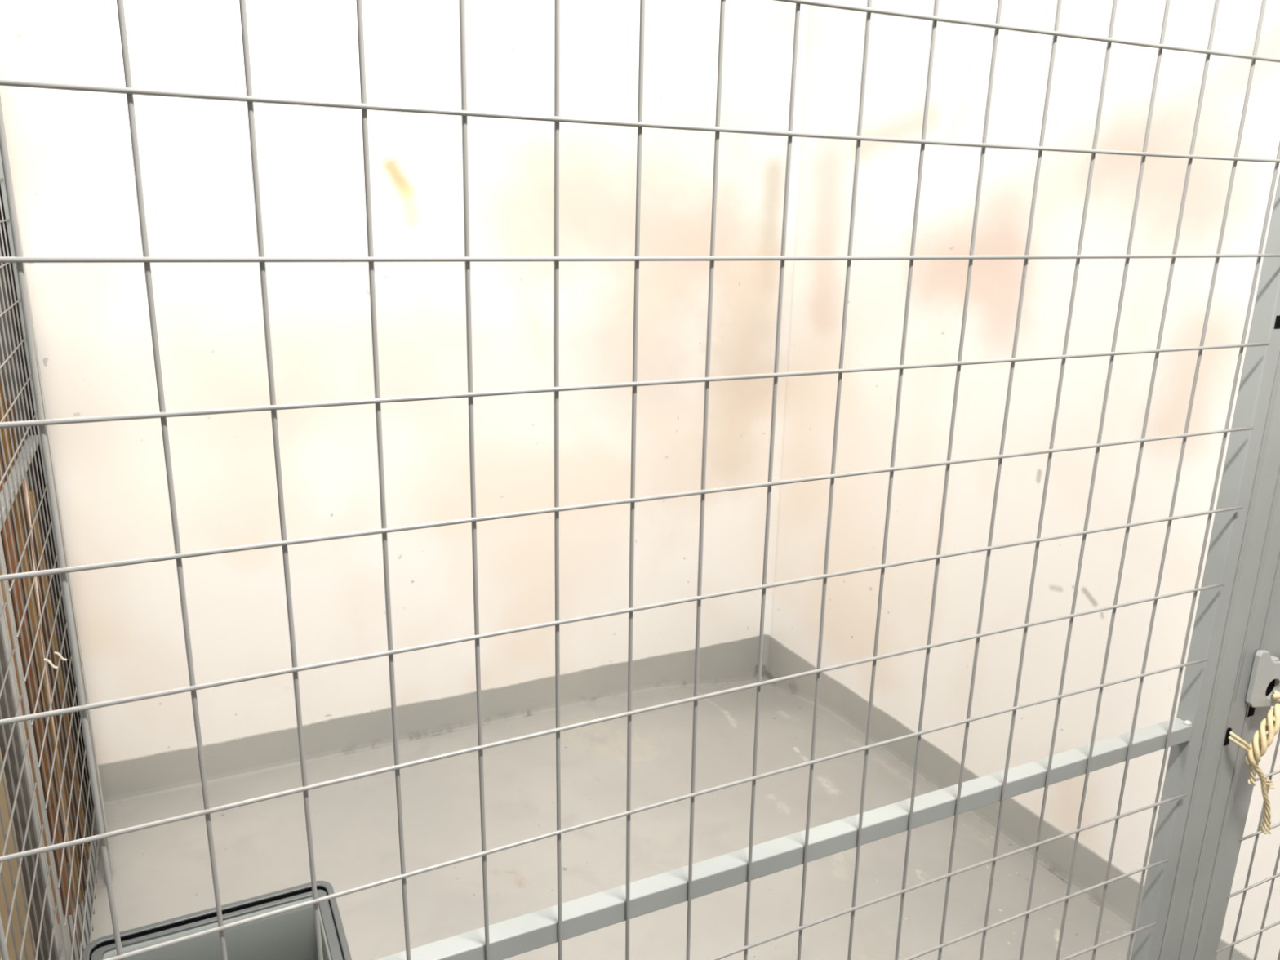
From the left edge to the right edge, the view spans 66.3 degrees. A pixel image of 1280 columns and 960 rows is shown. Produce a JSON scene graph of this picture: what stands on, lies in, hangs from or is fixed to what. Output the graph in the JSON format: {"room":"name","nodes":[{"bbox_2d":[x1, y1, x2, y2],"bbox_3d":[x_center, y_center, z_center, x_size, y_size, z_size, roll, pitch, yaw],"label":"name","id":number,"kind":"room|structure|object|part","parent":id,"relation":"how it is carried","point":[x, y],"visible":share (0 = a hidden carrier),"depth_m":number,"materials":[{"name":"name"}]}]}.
{"room":"animal kennel","nodes":[
{"label":"animal kennel","id":0,"kind":"room"},
{"bbox_2d":[0,0,810,764],"bbox_3d":[-0.976,-0.512,2.354,3.132,2.830,0.142,-6,17,-25],"label":"wall","id":1,"kind":"structure","parent":0,"point":[70,152],"depth_m":2.53,"materials":[{"name":"paint"}]},
{"bbox_2d":[97,634,770,805],"bbox_3d":[-0.978,0.760,2.658,3.132,0.177,0.022,-6,17,-25],"label":"baseboard","id":2,"kind":"structure","parent":1,"relation":"attached to","point":[733,662],"depth_m":2.82,"materials":[{"name":"grey paint"}]},
{"bbox_2d":[55,680,1135,959],"bbox_3d":[-0.197,1.250,1.367,3.350,0.150,3.300,-6,17,-25],"label":"floor","id":3,"kind":"structure","parent":0,"point":[163,872],"depth_m":2.38,"materials":[{"name":"paint"}]},
{"bbox_2d":[0,748,37,959],"bbox_3d":[-1.212,0.659,1.630,0.302,0.800,0.015,-6,17,-25],"label":"cardboard sheet","id":4,"kind":"object","parent":3,"relation":"on","point":[3,910],"visible":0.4,"depth_m":1.70,"materials":[{"name":"brown cardboard"}]},
{"bbox_2d":[0,631,56,959],"bbox_3d":[-1.109,0.560,1.749,0.033,0.930,0.022,-6,17,-25],"label":"panel","id":5,"kind":"object","parent":3,"relation":"on","point":[2,704],"visible":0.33,"depth_m":1.75,"materials":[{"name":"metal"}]},
{"bbox_2d":[0,531,63,923],"bbox_3d":[-1.226,0.279,1.908,0.013,1.380,0.020,-6,17,-25],"label":"wooden board","id":6,"kind":"object","parent":3,"relation":"on","point":[2,582],"visible":0.28,"depth_m":1.97,"materials":[{"name":"beige wood"}]},
{"bbox_2d":[0,451,74,915],"bbox_3d":[-1.220,0.258,1.928,0.017,1.410,0.020,-6,17,-25],"label":"wooden board","id":7,"kind":"object","parent":3,"relation":"on","point":[6,527],"visible":0.59,"depth_m":1.97,"materials":[{"name":"orange wood"}]},
{"bbox_2d":[0,376,82,904],"bbox_3d":[-1.219,0.258,1.964,0.014,1.390,0.022,-6,17,-25],"label":"wooden board","id":8,"kind":"object","parent":3,"relation":"on","point":[1,387],"visible":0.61,"depth_m":1.96,"materials":[{"name":"brown wood"}]},
{"bbox_2d":[5,397,86,896],"bbox_3d":[-1.216,0.383,2.018,0.011,1.120,0.020,-6,17,-25],"label":"wooden board","id":9,"kind":"object","parent":3,"relation":"on","point":[6,398],"visible":0.36,"depth_m":2.01,"materials":[{"name":"brown wood"}]},
{"bbox_2d":[0,184,96,865],"bbox_3d":[-1.617,-0.065,1.953,0.708,2.000,0.188,-6,17,-25],"label":"mesh panel","id":10,"kind":"object","parent":3,"relation":"on","point":[1,195],"visible":0.02,"depth_m":2.08,"materials":[{"name":"grey metal"}]},
{"bbox_3d":[-1.421,-0.064,1.947,0.338,1.910,0.008,-6,17,-25],"label":"door","id":11,"kind":"part","parent":10,"relation":"part of","materials":[{"name":"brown metal"}]},
{"bbox_2d":[0,120,113,959],"bbox_3d":[-0.891,0.062,1.336,0.038,2.123,1.980,-6,17,-25],"label":"wall","id":12,"kind":"structure","parent":3,"relation":"on","point":[8,493],"depth_m":1.64,"materials":[{"name":"grey metal"}]},
{"bbox_3d":[-0.884,0.008,1.310,0.002,2.005,0.027,-6,17,-25],"label":"frame post","id":13,"kind":"part","parent":12,"relation":"part of","materials":[{"name":"grey metal"}]},
{"bbox_3d":[-0.917,-0.011,1.376,0.002,2.005,0.032,-6,17,-25],"label":"frame post","id":14,"kind":"part","parent":12,"relation":"part of","materials":[{"name":"grey metal"}]},
{"bbox_2d":[43,657,57,669],"bbox_3d":[-1.002,0.312,1.666,0.020,0.022,0.005,-3,16,-16],"label":"cord","id":15,"kind":"object","parent":12,"relation":"attached to","point":[51,664],"visible":1,"depth_m":1.67,"materials":[{"name":"white fabric"}]},
{"bbox_2d":[23,475,80,947],"bbox_3d":[-1.114,0.428,1.857,0.004,0.921,0.244,-6,17,-25],"label":"cane","id":16,"kind":"object","parent":12,"relation":"attached to","point":[25,484],"visible":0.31,"depth_m":1.83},
{"bbox_2d":[53,651,66,661],"bbox_3d":[-1.060,0.323,1.792,0.020,0.021,0.005,-3,16,-16],"label":"cord","id":17,"kind":"object","parent":12,"relation":"attached to","point":[55,652],"visible":1,"depth_m":1.79,"materials":[{"name":"white fabric"}]},
{"bbox_3d":[-1.078,0.869,1.910,0.017,0.014,0.584,-6,17,-25],"label":"rail","id":18,"kind":"part","parent":12,"relation":"part of","materials":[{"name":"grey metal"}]},
{"bbox_2d":[29,489,88,870],"bbox_3d":[-1.214,0.469,2.062,0.010,0.930,0.020,-6,17,-25],"label":"wooden board","id":19,"kind":"object","parent":3,"relation":"on","point":[30,491],"visible":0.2,"depth_m":2.03,"materials":[{"name":"brown wood"}]},
{"bbox_2d":[81,880,351,959],"bbox_3d":[-0.643,0.969,1.542,0.406,0.274,0.572,-6,17,-25],"label":"storage bin","id":20,"kind":"object","parent":3,"relation":"on","point":[291,935],"visible":0.78,"depth_m":1.75,"materials":[{"name":"grey plastic"}]},
{"bbox_2d":[0,0,1279,959],"bbox_3d":[0.035,0.264,0.694,1.110,2.123,0.024,-6,17,-25],"label":"mesh panel","id":21,"kind":"object","parent":3,"relation":"on","point":[1184,734],"visible":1,"depth_m":0.66,"materials":[{"name":"grey metal"}]},
{"bbox_3d":[0.526,0.159,0.913,0.018,2.020,0.018,-6,17,-25],"label":"post","id":22,"kind":"part","parent":21,"relation":"part of","materials":[{"name":"grey metal"}]},
{"bbox_2d":[1158,351,1279,959],"bbox_3d":[0.568,0.201,0.956,0.083,2.123,0.024,-8,18,-31],"label":"post","id":23,"kind":"object","parent":3,"relation":"on","point":[1260,549],"visible":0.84,"depth_m":0.95,"materials":[{"name":"grey metal"}]},
{"bbox_2d":[1193,551,1279,959],"bbox_3d":[0.943,0.148,1.135,0.772,2.103,0.034,-6,17,-25],"label":"door","id":24,"kind":"structure","parent":23,"relation":"attached to","point":[1264,678],"depth_m":1.04,"materials":[{"name":"grey metal"}]},
{"bbox_2d":[1228,690,1279,837],"bbox_3d":[0.619,0.293,0.986,0.081,0.164,0.025,-6,17,-25],"label":"twine","id":25,"kind":"object","parent":24,"relation":"attached to","point":[1254,751],"visible":1,"depth_m":0.97,"materials":[{"name":"fabric"}]},
{"bbox_3d":[0.643,0.201,0.984,0.092,0.080,0.006,-6,17,-25],"label":"lock plate","id":26,"kind":"part","parent":24,"relation":"part of","materials":[{"name":"grey metal"}]},
{"bbox_2d":[771,0,1279,959],"bbox_3d":[1.233,-0.271,1.672,0.124,2.830,3.366,-7,18,-27],"label":"wall","id":27,"kind":"structure","parent":0,"point":[899,49],"depth_m":2.24,"materials":[{"name":"paint"}]},
{"bbox_2d":[766,635,1253,959],"bbox_3d":[1.155,0.998,1.981,0.012,0.177,3.120,-7,18,-27],"label":"baseboard","id":28,"kind":"structure","parent":27,"relation":"attached to","point":[1020,824],"depth_m":2.54,"materials":[{"name":"grey paint"}]}
]}

